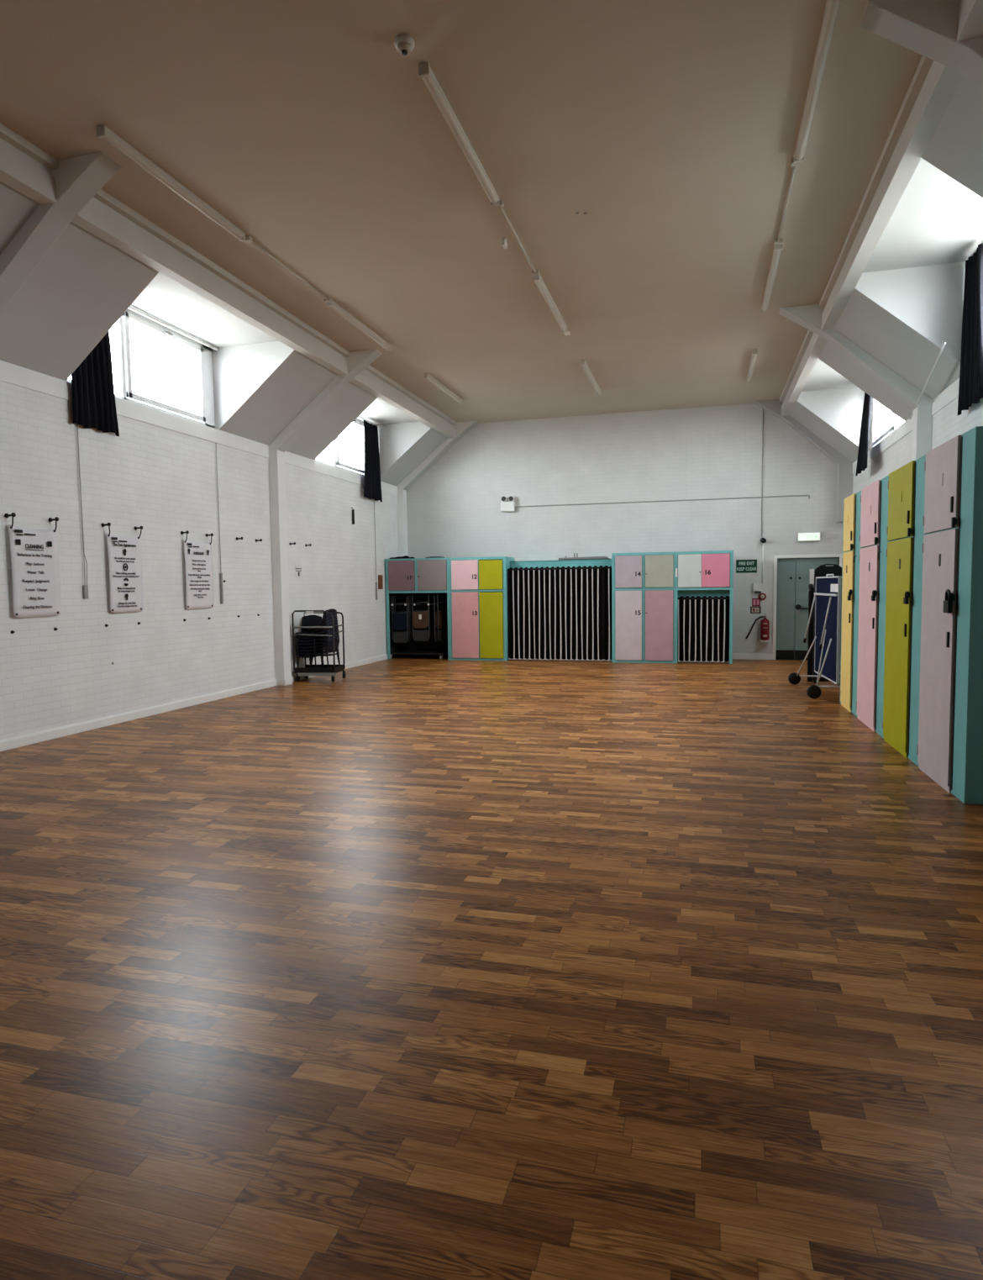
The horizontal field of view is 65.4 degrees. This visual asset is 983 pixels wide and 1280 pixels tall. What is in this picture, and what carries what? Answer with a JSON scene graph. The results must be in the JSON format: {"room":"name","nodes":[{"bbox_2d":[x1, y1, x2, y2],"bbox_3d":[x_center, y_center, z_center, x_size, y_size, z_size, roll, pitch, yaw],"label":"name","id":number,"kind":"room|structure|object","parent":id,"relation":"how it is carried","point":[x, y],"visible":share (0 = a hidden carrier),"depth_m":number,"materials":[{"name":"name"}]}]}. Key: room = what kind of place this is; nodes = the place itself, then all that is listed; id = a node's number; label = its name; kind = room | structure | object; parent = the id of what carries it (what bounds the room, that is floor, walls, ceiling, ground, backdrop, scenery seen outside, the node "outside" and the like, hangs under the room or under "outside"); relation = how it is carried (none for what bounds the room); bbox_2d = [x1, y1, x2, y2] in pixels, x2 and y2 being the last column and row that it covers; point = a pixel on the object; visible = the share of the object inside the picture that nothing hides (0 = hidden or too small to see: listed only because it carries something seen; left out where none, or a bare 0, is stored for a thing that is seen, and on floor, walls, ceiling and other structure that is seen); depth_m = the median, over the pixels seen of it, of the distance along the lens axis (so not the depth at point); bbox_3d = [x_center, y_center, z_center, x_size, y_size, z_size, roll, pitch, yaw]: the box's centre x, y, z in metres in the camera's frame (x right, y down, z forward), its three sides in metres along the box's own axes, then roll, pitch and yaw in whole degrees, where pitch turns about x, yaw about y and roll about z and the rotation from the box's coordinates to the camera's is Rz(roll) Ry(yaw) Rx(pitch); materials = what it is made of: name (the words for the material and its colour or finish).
{"room":"community hall","nodes":[
{"label":"community hall","id":0,"kind":"room"},
{"bbox_2d":[0,380,398,740],"bbox_3d":[-4.578,-0.853,8.101,0.300,3.690,19.070,0,4,15],"label":"wall","id":1,"kind":"structure","parent":0,"point":[160,480],"depth_m":9.33,"materials":[{"name":"brick"}]},
{"bbox_2d":[8,516,60,617],"bbox_3d":[-4.511,-0.718,7.588,0.050,0.980,0.560,0,4,15],"label":"banner","id":2,"kind":"object","parent":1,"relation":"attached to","point":[34,557],"visible":1,"depth_m":7.58,"materials":[{"name":"plastic"}]},
{"bbox_2d":[0,152,121,314],"bbox_3d":[-3.897,-1.398,6.568,1.820,4.973,0.220,0,4,15],"label":"beam","id":3,"kind":"structure","parent":1,"relation":"attached to","point":[78,179],"depth_m":6.30,"materials":[{"name":"white paint"}]},
{"bbox_2d":[76,424,88,598],"bbox_3d":[-4.375,-1.366,8.186,0.024,1.845,0.062,0,4,15],"label":"conduit","id":4,"kind":"object","parent":1,"relation":"hanging from","point":[85,587],"visible":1,"depth_m":8.19,"materials":[{"name":"grey metal"}]},
{"bbox_2d":[0,359,268,458],"bbox_3d":[-4.080,-2.697,9.274,0.014,0.192,5.070,0,4,15],"label":"trim","id":5,"kind":"structure","parent":1,"relation":"attached to","point":[9,373],"depth_m":9.05,"materials":[{"name":"white paint"}]},
{"bbox_2d":[134,526,142,530],"bbox_3d":[-4.132,-1.312,8.969,0.093,0.047,0.044,0,4,15],"label":"wall hook","id":6,"kind":"object","parent":1,"relation":"attached to","point":[135,527],"visible":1,"depth_m":8.96,"materials":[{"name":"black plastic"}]},
{"bbox_2d":[106,526,142,613],"bbox_3d":[-4.185,-0.805,8.771,0.050,0.981,0.520,0,4,15],"label":"banner","id":7,"kind":"object","parent":6,"relation":"hanging from","point":[124,553],"visible":1,"depth_m":8.77,"materials":[{"name":"plastic"}]},
{"bbox_2d":[0,653,387,751],"bbox_3d":[-4.331,0.936,8.164,0.165,0.105,18.470,0,4,15],"label":"baseboard","id":8,"kind":"structure","parent":1,"relation":"attached to","point":[33,738],"depth_m":9.04,"materials":[{"name":"white wood"}]},
{"bbox_2d":[183,533,213,609],"bbox_3d":[-3.831,-0.899,10.055,0.050,0.980,0.570,0,4,15],"label":"banner","id":9,"kind":"object","parent":1,"relation":"attached to","point":[198,556],"visible":1,"depth_m":10.05,"materials":[{"name":"plastic"}]},
{"bbox_2d":[215,442,223,603],"bbox_3d":[-3.735,-1.593,10.502,0.028,2.190,0.032,0,4,15],"label":"pull cord","id":10,"kind":"object","parent":1,"relation":"hanging from","point":[221,573],"visible":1,"depth_m":10.53,"materials":[{"name":"grey metal"}]},
{"bbox_2d":[294,564,302,578],"bbox_3d":[-3.176,-1.126,12.608,0.006,0.210,0.210,0,4,15],"label":"notice","id":11,"kind":"object","parent":1,"relation":"attached to","point":[297,568],"visible":1,"depth_m":12.60,"materials":[{"name":"white paper"}]},
{"bbox_2d":[268,349,382,685],"bbox_3d":[-2.493,-1.771,11.655,1.820,4.973,0.220,0,4,15],"label":"trim","id":12,"kind":"structure","parent":1,"relation":"attached to","point":[358,361],"depth_m":11.77,"materials":[{"name":"white paint"}]},
{"bbox_2d":[284,451,397,495],"bbox_3d":[-2.701,-3.063,14.269,0.014,0.192,4.880,0,4,15],"label":"trim","id":13,"kind":"structure","parent":1,"relation":"attached to","point":[292,459],"depth_m":13.60,"materials":[{"name":"white paint"}]},
{"bbox_2d":[373,500,377,600],"bbox_3d":[-2.351,-1.816,15.522,0.028,2.000,0.032,0,4,15],"label":"pull cord","id":14,"kind":"object","parent":1,"relation":"hanging from","point":[374,501],"visible":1,"depth_m":15.54,"materials":[{"name":"grey metal"}]},
{"bbox_2d":[0,181,447,485],"bbox_3d":[-3.983,-3.334,7.755,1.600,1.293,19.070,0,4,15],"label":"sloped wall","id":15,"kind":"structure","parent":0,"point":[83,285],"depth_m":9.12,"materials":[{"name":"paint"}]},
{"bbox_2d":[66,305,217,428],"bbox_3d":[-4.132,-3.338,9.215,0.157,1.100,2.620,0,4,15],"label":"window","id":16,"kind":"structure","parent":15,"relation":"attached to","point":[205,353],"depth_m":9.48,"materials":[{"name":"plastic"}]},
{"bbox_2d":[70,331,119,436],"bbox_3d":[-4.295,-3.016,8.273,0.056,1.488,0.680,0,4,15],"label":"curtain","id":17,"kind":"object","parent":16,"relation":"hanging from","point":[92,387],"visible":0.52,"depth_m":8.30,"materials":[{"name":"black fabric"}]},
{"bbox_2d":[314,416,376,475],"bbox_3d":[-2.727,-3.711,14.307,0.157,1.100,2.590,0,4,15],"label":"window","id":18,"kind":"structure","parent":15,"relation":"attached to","point":[335,457],"depth_m":14.08,"materials":[{"name":"plastic"}]},
{"bbox_2d":[363,420,382,502],"bbox_3d":[-2.354,-3.522,15.162,0.064,1.487,0.868,0,4,15],"label":"curtain","id":19,"kind":"object","parent":18,"relation":"hanging from","point":[372,489],"visible":1,"depth_m":15.15,"materials":[{"name":"black fabric"}]},
{"bbox_2d":[0,0,921,422],"bbox_3d":[-0.087,-4.034,6.628,9.700,0.200,19.070,0,4,15],"label":"ceiling","id":20,"kind":"structure","parent":0,"point":[675,125],"depth_m":6.21,"materials":[{"name":"paint"}]},
{"bbox_2d":[0,122,57,205],"bbox_3d":[-4.616,-3.422,2.411,0.175,0.328,7.870,0,4,15],"label":"beam","id":21,"kind":"structure","parent":20,"relation":"attached to","point":[24,167],"depth_m":5.93,"materials":[{"name":"paint"}]},
{"bbox_2d":[95,125,245,241],"bbox_3d":[-2.674,-3.858,6.580,0.078,0.078,1.820,0,4,15],"label":"ceiling light","id":22,"kind":"object","parent":20,"relation":"attached to","point":[102,132],"visible":1,"depth_m":6.37,"materials":[{"name":"plastic"}]},
{"bbox_2d":[70,189,349,375],"bbox_3d":[-2.841,-3.894,8.844,0.175,0.328,5.070,0,4,15],"label":"ceiling beam","id":23,"kind":"structure","parent":20,"relation":"attached to","point":[103,216],"depth_m":7.97,"materials":[{"name":"paint"}]},
{"bbox_2d":[242,235,331,302],"bbox_3d":[-2.191,-4.005,8.329,0.080,0.040,1.820,0,4,15],"label":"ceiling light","id":24,"kind":"object","parent":20,"relation":"attached to","point":[248,239],"visible":0.88,"depth_m":8.21,"materials":[{"name":"white plastic"}]},
{"bbox_2d":[326,300,391,350],"bbox_3d":[-1.710,-4.114,10.076,0.078,0.078,1.810,0,4,15],"label":"ceiling light","id":25,"kind":"object","parent":20,"relation":"attached to","point":[333,305],"visible":1,"depth_m":9.93,"materials":[{"name":"plastic"}]},
{"bbox_2d":[350,364,457,438],"bbox_3d":[-1.463,-4.260,13.840,0.175,0.328,4.880,0,4,15],"label":"beam","id":26,"kind":"structure","parent":20,"relation":"attached to","point":[370,379],"depth_m":13.40,"materials":[{"name":"paint"}]},
{"bbox_2d":[394,34,414,55],"bbox_3d":[-0.553,-3.767,4.868,0.128,0.075,0.128,0,4,15],"label":"smoke detector","id":27,"kind":"object","parent":20,"relation":"attached to","point":[404,44],"visible":1,"depth_m":4.83,"materials":[{"name":"white plastic"}]},
{"bbox_2d":[423,373,462,403],"bbox_3d":[-0.821,-4.350,13.297,0.078,0.078,1.850,0,4,15],"label":"ceiling light","id":28,"kind":"object","parent":20,"relation":"attached to","point":[427,376],"visible":1,"depth_m":13.12,"materials":[{"name":"plastic"}]},
{"bbox_2d":[418,62,499,205],"bbox_3d":[-0.209,-3.845,5.948,0.078,0.078,1.830,0,4,15],"label":"ceiling light","id":29,"kind":"object","parent":20,"relation":"attached to","point":[425,71],"visible":1,"depth_m":5.70,"materials":[{"name":"plastic"}]},
{"bbox_2d":[494,200,539,276],"bbox_3d":[0.268,-3.990,7.657,0.080,0.040,1.730,0,4,15],"label":"conduit","id":30,"kind":"object","parent":20,"relation":"attached to","point":[501,205],"visible":0.84,"depth_m":7.56,"materials":[{"name":"white plastic"}]},
{"bbox_2d":[532,273,567,331],"bbox_3d":[0.735,-4.096,9.366,0.078,0.078,1.820,0,4,15],"label":"ceiling light","id":31,"kind":"object","parent":20,"relation":"attached to","point":[539,281],"visible":0.98,"depth_m":9.20,"materials":[{"name":"plastic"}]},
{"bbox_2d":[579,359,601,395],"bbox_3d":[1.659,-4.341,12.717,0.078,0.078,1.950,0,4,15],"label":"ceiling light","id":32,"kind":"object","parent":20,"relation":"attached to","point":[582,362],"visible":1,"depth_m":12.52,"materials":[{"name":"plastic"}]},
{"bbox_2d":[746,348,758,382],"bbox_3d":[4.125,-4.332,12.142,0.078,0.078,1.650,0,4,15],"label":"ceiling light","id":33,"kind":"object","parent":20,"relation":"attached to","point":[755,352],"visible":1,"depth_m":11.96,"materials":[{"name":"plastic"}]},
{"bbox_2d":[761,242,783,311],"bbox_3d":[3.172,-4.079,8.690,0.078,0.078,1.870,0,4,15],"label":"ceiling light","id":34,"kind":"object","parent":20,"relation":"attached to","point":[777,250],"visible":0.96,"depth_m":8.50,"materials":[{"name":"plastic"}]},
{"bbox_2d":[774,158,801,245],"bbox_3d":[2.693,-3.974,6.989,0.080,0.040,1.670,0,4,15],"label":"conduit","id":35,"kind":"object","parent":20,"relation":"attached to","point":[778,241],"visible":0.77,"depth_m":6.92,"materials":[{"name":"white plastic"}]},
{"bbox_2d":[779,329,827,416],"bbox_3d":[4.876,-4.218,12.094,0.175,0.328,4.880,0,4,15],"label":"trim","id":36,"kind":"structure","parent":20,"relation":"attached to","point":[813,345],"depth_m":11.68,"materials":[{"name":"paint"}]},
{"bbox_2d":[794,0,840,163],"bbox_3d":[2.235,-3.830,5.290,0.078,0.078,1.860,0,4,15],"label":"ceiling light","id":37,"kind":"object","parent":20,"relation":"attached to","point":[832,6],"visible":1,"depth_m":5.14,"materials":[{"name":"plastic"}]},
{"bbox_2d":[819,55,963,330],"bbox_3d":[3.498,-3.852,7.098,0.175,0.328,5.070,0,4,15],"label":"ceiling beam","id":38,"kind":"structure","parent":20,"relation":"attached to","point":[933,86],"depth_m":6.09,"materials":[{"name":"paint"}]},
{"bbox_2d":[957,0,982,42],"bbox_3d":[1.722,-3.381,0.665,0.175,0.328,7.870,0,4,15],"label":"trim","id":39,"kind":"structure","parent":20,"relation":"attached to","point":[970,17],"depth_m":4.35,"materials":[{"name":"paint"}]},
{"bbox_2d":[0,656,982,1279],"bbox_3d":[-0.022,1.077,6.985,9.700,0.120,19.070,0,4,15],"label":"floor","id":40,"kind":"structure","parent":0,"point":[401,967],"depth_m":2.87,"materials":[{"name":"laminate"}]},
{"bbox_2d":[291,610,346,681],"bbox_3d":[-2.817,0.082,12.558,0.714,1.159,0.563,0,4,7],"label":"trolley","id":41,"kind":"object","parent":40,"relation":"on","point":[334,669],"visible":0.99,"depth_m":12.32,"materials":[{"name":"grey metal"}]},
{"bbox_2d":[298,649,324,667],"bbox_3d":[-2.973,0.221,12.581,0.351,0.530,0.407,0,4,7],"label":"chair","id":42,"kind":"object","parent":41,"relation":"on","point":[305,656],"visible":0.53,"depth_m":12.44,"materials":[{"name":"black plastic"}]},
{"bbox_2d":[296,640,324,667],"bbox_3d":[-2.974,0.170,12.572,0.351,0.530,0.407,0,4,7],"label":"chair","id":43,"kind":"object","parent":42,"relation":"on","point":[318,650],"visible":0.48,"depth_m":12.41,"materials":[{"name":"black fabric"}]},
{"bbox_2d":[296,633,323,664],"bbox_3d":[-2.976,0.118,12.562,0.351,0.530,0.407,0,4,7],"label":"chair","id":44,"kind":"object","parent":43,"relation":"on","point":[300,649],"visible":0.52,"depth_m":12.41,"materials":[{"name":"black fabric"}]},
{"bbox_2d":[296,641,323,661],"bbox_3d":[-2.977,0.067,12.553,0.351,0.530,0.407,0,4,7],"label":"chair","id":45,"kind":"object","parent":44,"relation":"on","point":[299,645],"visible":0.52,"depth_m":12.40,"materials":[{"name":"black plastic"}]},
{"bbox_2d":[295,637,322,658],"bbox_3d":[-2.979,0.015,12.543,0.351,0.530,0.407,0,4,7],"label":"chair","id":46,"kind":"object","parent":45,"relation":"on","point":[299,643],"visible":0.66,"depth_m":12.39,"materials":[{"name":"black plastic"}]},
{"bbox_2d":[295,627,322,654],"bbox_3d":[-2.980,-0.036,12.534,0.351,0.530,0.407,0,4,7],"label":"chair","id":47,"kind":"object","parent":46,"relation":"on","point":[299,640],"visible":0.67,"depth_m":12.37,"materials":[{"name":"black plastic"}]},
{"bbox_2d":[294,629,321,651],"bbox_3d":[-2.981,-0.088,12.524,0.351,0.530,0.407,0,4,7],"label":"chair","id":48,"kind":"object","parent":47,"relation":"on","point":[299,636],"visible":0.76,"depth_m":12.37,"materials":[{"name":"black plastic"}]},
{"bbox_2d":[294,615,322,648],"bbox_3d":[-2.983,-0.139,12.514,0.351,0.530,0.407,0,4,7],"label":"chair","id":49,"kind":"object","parent":48,"relation":"on","point":[309,620],"visible":0.84,"depth_m":12.65,"materials":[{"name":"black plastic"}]},
{"bbox_2d":[310,637,339,667],"bbox_3d":[-2.712,0.222,12.519,0.407,0.530,0.351,1,4,24],"label":"chair","id":50,"kind":"object","parent":41,"relation":"on","point":[329,642],"visible":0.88,"depth_m":12.43,"materials":[{"name":"black plastic"}]},
{"bbox_2d":[309,634,340,667],"bbox_3d":[-2.716,0.170,12.516,0.407,0.530,0.351,1,4,24],"label":"chair","id":51,"kind":"object","parent":50,"relation":"on","point":[335,635],"visible":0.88,"depth_m":12.41,"materials":[{"name":"black plastic"}]},
{"bbox_2d":[385,557,451,659],"bbox_3d":[-1.434,-0.662,16.203,1.410,2.100,0.786,0,4,15],"label":"cupboard","id":52,"kind":"object","parent":40,"relation":"on","point":[418,577],"visible":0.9,"depth_m":15.97,"materials":[{"name":"teal paint"}]},
{"bbox_2d":[389,603,447,659],"bbox_3d":[-1.495,-0.197,16.249,1.205,1.166,0.717,0,4,15],"label":"rack","id":53,"kind":"object","parent":40,"relation":"on","point":[403,653],"visible":0.86,"depth_m":16.10,"materials":[{"name":"black metal"}]},
{"bbox_2d":[391,596,408,642],"bbox_3d":[-1.929,-0.420,16.070,0.362,0.971,0.041,0,4,15],"label":"folding chair","id":54,"kind":"object","parent":53,"relation":"hanging from","point":[399,620],"visible":1,"depth_m":16.06,"materials":[{"name":"blue fabric"}]},
{"bbox_2d":[393,595,410,642],"bbox_3d":[-1.901,-0.445,16.134,0.362,0.971,0.041,0,4,15],"label":"folding chair","id":55,"kind":"object","parent":53,"relation":"hanging from","point":[393,596],"visible":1,"depth_m":16.11,"materials":[{"name":"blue metal"}]},
{"bbox_2d":[395,595,411,641],"bbox_3d":[-1.875,-0.449,16.189,0.362,0.971,0.041,0,4,15],"label":"folding chair","id":56,"kind":"object","parent":53,"relation":"hanging from","point":[395,596],"visible":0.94,"depth_m":16.16,"materials":[{"name":"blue metal"}]},
{"bbox_2d":[411,594,429,641],"bbox_3d":[-1.477,-0.457,15.941,0.382,0.971,0.044,0,4,15],"label":"folding chair","id":57,"kind":"object","parent":53,"relation":"hanging from","point":[420,620],"visible":1,"depth_m":15.94,"materials":[{"name":"black fabric"}]},
{"bbox_2d":[433,595,443,642],"bbox_3d":[-1.096,-0.449,16.044,0.041,0.971,0.382,1,4,25],"label":"folding chair","id":58,"kind":"object","parent":53,"relation":"hanging from","point":[434,603],"visible":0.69,"depth_m":15.92,"materials":[{"name":"black metal"}]},
{"bbox_2d":[437,594,447,641],"bbox_3d":[-1.024,-0.469,16.023,0.041,0.971,0.382,1,4,25],"label":"folding chair","id":59,"kind":"object","parent":53,"relation":"hanging from","point":[441,613],"visible":1,"depth_m":15.97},
{"bbox_2d":[449,556,514,660],"bbox_3d":[-0.179,-0.652,15.871,1.184,2.095,0.762,0,4,15],"label":"cupboard","id":60,"kind":"object","parent":40,"relation":"on","point":[478,586],"visible":0.98,"depth_m":15.51,"materials":[{"name":"teal paint"}]},
{"bbox_2d":[509,558,612,658],"bbox_3d":[1.449,-0.610,15.580,2.090,2.010,0.842,0,4,15],"label":"shelf unit","id":61,"kind":"object","parent":40,"relation":"on","point":[603,562],"visible":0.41,"depth_m":15.32,"materials":[{"name":"teal paint"}]},
{"bbox_2d":[507,565,611,661],"bbox_3d":[1.338,-0.519,15.194,2.083,1.877,0.074,0,4,15],"label":"striped curtain","id":62,"kind":"object","parent":61,"relation":"hanging from","point":[557,614],"visible":1,"depth_m":15.19,"materials":[{"name":"black fabric"}]},
{"bbox_2d":[558,553,610,560],"bbox_3d":[1.885,-1.682,15.424,1.020,0.140,0.340,0,4,15],"label":"board","id":63,"kind":"object","parent":61,"relation":"on","point":[574,557],"visible":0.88,"depth_m":15.28,"materials":[{"name":"black plastic"}]},
{"bbox_2d":[611,551,675,663],"bbox_3d":[2.993,-0.638,14.983,1.185,2.110,0.786,0,4,15],"label":"cupboard","id":64,"kind":"object","parent":40,"relation":"on","point":[644,583],"visible":0.93,"depth_m":14.63,"materials":[{"name":"teal paint"}]},
{"bbox_2d":[674,550,733,663],"bbox_3d":[4.072,-0.631,14.687,1.048,2.110,0.786,0,4,15],"label":"cupboard","id":65,"kind":"object","parent":40,"relation":"on","point":[701,574],"visible":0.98,"depth_m":14.31,"materials":[{"name":"teal paint"}]},
{"bbox_2d":[678,595,729,663],"bbox_3d":[4.008,-0.197,14.481,0.942,1.267,0.074,0,4,15],"label":"striped curtain","id":66,"kind":"object","parent":65,"relation":"hanging from","point":[703,624],"visible":1,"depth_m":14.48,"materials":[{"name":"black fabric"}]},
{"bbox_2d":[807,584,814,681],"bbox_3d":[4.845,-0.107,11.571,0.125,1.480,0.067,0,4,15],"label":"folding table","id":67,"kind":"object","parent":40,"relation":"on","point":[811,593],"visible":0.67,"depth_m":11.55,"materials":[{"name":"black metal"}]},
{"bbox_2d":[788,574,842,698],"bbox_3d":[4.580,-0.086,10.383,0.861,1.609,1.696,0,4,15],"label":"folding table","id":68,"kind":"object","parent":40,"relation":"on","point":[827,640],"visible":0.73,"depth_m":10.10,"materials":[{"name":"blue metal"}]},
{"bbox_2d":[812,563,842,683],"bbox_3d":[5.007,-0.245,11.392,0.400,1.775,0.120,0,4,15],"label":"table","id":69,"kind":"object","parent":40,"relation":"on","point":[823,570],"visible":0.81,"depth_m":11.35,"materials":[{"name":"black metal"}]},
{"bbox_2d":[839,492,858,712],"bbox_3d":[4.628,-0.433,8.947,0.950,2.500,0.820,0,4,15],"label":"locker","id":70,"kind":"object","parent":40,"relation":"on","point":[850,528],"visible":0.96,"depth_m":8.92,"materials":[{"name":"teal paint"}]},
{"bbox_2d":[853,478,883,732],"bbox_3d":[4.372,-0.361,7.973,0.950,2.500,1.200,0,4,15],"label":"locker","id":71,"kind":"object","parent":40,"relation":"on","point":[870,499],"visible":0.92,"depth_m":7.92,"materials":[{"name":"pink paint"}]},
{"bbox_2d":[877,459,916,758],"bbox_3d":[4.072,-0.278,6.834,0.950,2.500,1.160,0,4,15],"label":"locker","id":72,"kind":"object","parent":40,"relation":"on","point":[900,486],"visible":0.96,"depth_m":6.79,"materials":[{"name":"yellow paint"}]},
{"bbox_2d":[909,426,982,804],"bbox_3d":[3.752,-0.189,5.619,0.950,2.500,1.360,0,4,15],"label":"locker","id":73,"kind":"object","parent":40,"relation":"on","point":[946,722],"visible":0.97,"depth_m":5.39,"materials":[{"name":"teal paint"}]},
{"bbox_2d":[943,589,952,613],"bbox_3d":[3.189,-0.272,5.352,0.028,0.168,0.105,0,4,15],"label":"padlock","id":74,"kind":"object","parent":73,"relation":"hanging from","point":[947,603],"visible":1,"depth_m":5.32,"materials":[{"name":"black metal"}]},
{"bbox_2d":[406,403,843,658],"bbox_3d":[2.436,-2.120,15.833,9.700,4.963,0.300,0,4,15],"label":"wall","id":75,"kind":"structure","parent":0,"point":[454,508],"depth_m":15.44,"materials":[{"name":"paint"}]},
{"bbox_2d":[396,421,479,556],"bbox_3d":[-1.141,-2.130,16.554,1.820,4.973,0.210,0,4,15],"label":"beam","id":76,"kind":"structure","parent":75,"relation":"attached to","point":[462,428],"depth_m":16.56,"materials":[{"name":"white paint"}]},
{"bbox_2d":[500,495,516,511],"bbox_3d":[0.346,-2.873,16.136,0.310,0.325,0.120,0,4,15],"label":"light","id":77,"kind":"object","parent":75,"relation":"attached to","point":[509,506],"visible":1,"depth_m":16.10,"materials":[{"name":"white plastic"}]},
{"bbox_2d":[516,495,810,507],"bbox_3d":[3.301,-2.760,15.379,5.761,0.081,0.022,0,4,15],"label":"cable","id":78,"kind":"object","parent":75,"relation":"attached to","point":[791,495],"visible":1,"depth_m":15.31,"materials":[{"name":"grey plastic"}]},
{"bbox_2d":[736,559,757,573],"bbox_3d":[5.001,-1.445,15.013,0.390,0.256,0.011,0,4,15],"label":"exit sign","id":79,"kind":"object","parent":75,"relation":"attached to","point":[742,566],"visible":1,"depth_m":15.01,"materials":[{"name":"green plastic"}]},
{"bbox_2d":[732,653,772,659],"bbox_3d":[1.771,0.302,16.028,7.745,0.120,0.018,0,4,15],"label":"baseboard","id":80,"kind":"structure","parent":75,"relation":"attached to","point":[735,655],"depth_m":15.09,"materials":[{"name":"white wood"}]},
{"bbox_2d":[745,613,769,642],"bbox_3d":[5.195,-0.240,14.954,0.444,0.545,0.190,0,4,15],"label":"fire extinguisher","id":81,"kind":"object","parent":75,"relation":"attached to","point":[765,623],"visible":1,"depth_m":14.86,"materials":[{"name":"red metal"}]},
{"bbox_2d":[761,408,763,537],"bbox_3d":[5.241,-3.285,14.807,0.020,2.558,0.020,0,4,15],"label":"conduit","id":82,"kind":"object","parent":75,"relation":"attached to","point":[763,408],"visible":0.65,"depth_m":14.80,"materials":[{"name":"grey plastic"}]},
{"bbox_2d":[754,399,853,522],"bbox_3d":[5.894,-3.396,14.520,1.750,2.343,0.210,0,4,15],"label":"beam","id":83,"kind":"structure","parent":75,"relation":"attached to","point":[845,466],"depth_m":14.32,"materials":[{"name":"paint"}]},
{"bbox_2d":[772,553,842,659],"bbox_3d":[6.103,-0.629,14.825,1.235,2.035,0.143,0,4,15],"label":"door","id":84,"kind":"structure","parent":75,"relation":"in","point":[790,619],"depth_m":14.90,"materials":[{"name":"grey paint"}]},
{"bbox_2d":[797,532,821,542],"bbox_3d":[6.069,-1.971,14.641,0.410,0.170,0.084,0,4,15],"label":"exit light","id":85,"kind":"object","parent":75,"relation":"attached to","point":[809,536],"visible":1,"depth_m":14.61,"materials":[{"name":"white plastic"}]},
{"bbox_2d":[798,532,820,540],"bbox_3d":[6.060,-1.969,14.609,0.380,0.140,0.012,0,4,15],"label":"diffuser","id":86,"kind":"object","parent":85,"relation":"attached to","point":[802,536],"depth_m":14.60,"materials":[{"name":"white plastic"}]},
{"bbox_2d":[789,76,982,463],"bbox_3d":[3.870,-3.283,5.592,1.510,1.293,19.070,0,4,15],"label":"sloped wall","id":87,"kind":"structure","parent":0,"point":[907,302],"depth_m":8.04,"materials":[{"name":"paint"}]},
{"bbox_2d":[870,397,899,448],"bbox_3d":[6.063,-3.643,11.741,0.172,1.100,2.590,0,4,15],"label":"window","id":88,"kind":"structure","parent":87,"relation":"attached to","point":[875,440],"depth_m":12.70,"materials":[{"name":"plastic"}]},
{"bbox_2d":[855,392,872,476],"bbox_3d":[6.005,-3.433,12.272,0.195,1.474,0.965,0,4,15],"label":"curtain","id":89,"kind":"object","parent":88,"relation":"hanging from","point":[862,459],"visible":0.89,"depth_m":12.35,"materials":[{"name":"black fabric"}]},
{"bbox_3d":[4.664,-3.272,6.673,0.172,1.100,2.610,0,4,15],"label":"window","id":90,"kind":"structure","parent":87,"relation":"attached to","visible":0},
{"bbox_2d":[958,243,982,415],"bbox_3d":[4.798,-3.086,7.656,0.066,1.492,0.798,0,4,15],"label":"curtain","id":91,"kind":"object","parent":90,"relation":"hanging from","point":[971,387],"visible":1,"depth_m":7.63,"materials":[{"name":"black fabric"}]},
{"bbox_2d":[853,396,982,494],"bbox_3d":[4.484,-0.794,5.604,0.300,3.690,19.070,0,4,15],"label":"wall","id":92,"kind":"structure","parent":0,"point":[947,424],"depth_m":9.25,"materials":[{"name":"paint"}]},
{"bbox_2d":[779,304,932,461],"bbox_3d":[4.559,-1.725,9.712,1.750,4.973,0.220,0,4,15],"label":"beam","id":93,"kind":"structure","parent":92,"relation":"attached to","point":[809,317],"depth_m":9.46,"materials":[{"name":"white paint"}]},
{"bbox_2d":[853,416,912,474],"bbox_3d":[6.058,-3.006,11.856,0.014,0.192,4.880,0,4,15],"label":"trim","id":94,"kind":"structure","parent":92,"relation":"attached to","point":[906,428],"depth_m":11.41,"materials":[{"name":"white paint"}]},
{"bbox_2d":[861,0,982,89],"bbox_3d":[3.155,-1.352,4.625,1.750,4.973,0.220,0,4,15],"label":"trim","id":95,"kind":"structure","parent":92,"relation":"attached to","point":[927,28],"depth_m":4.55,"materials":[{"name":"white paint"}]},
{"bbox_2d":[909,342,946,419],"bbox_3d":[4.974,-2.909,8.778,0.020,0.265,2.549,1,4,22],"label":"cord","id":96,"kind":"object","parent":92,"relation":"attached to","point":[945,343],"visible":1,"depth_m":8.39,"materials":[{"name":"white plastic"}]},
{"bbox_2d":[932,378,959,416],"bbox_3d":[4.680,-2.640,6.861,0.014,0.192,5.070,0,4,15],"label":"trim","id":97,"kind":"structure","parent":92,"relation":"attached to","point":[950,393],"depth_m":8.76,"materials":[{"name":"white paint"}]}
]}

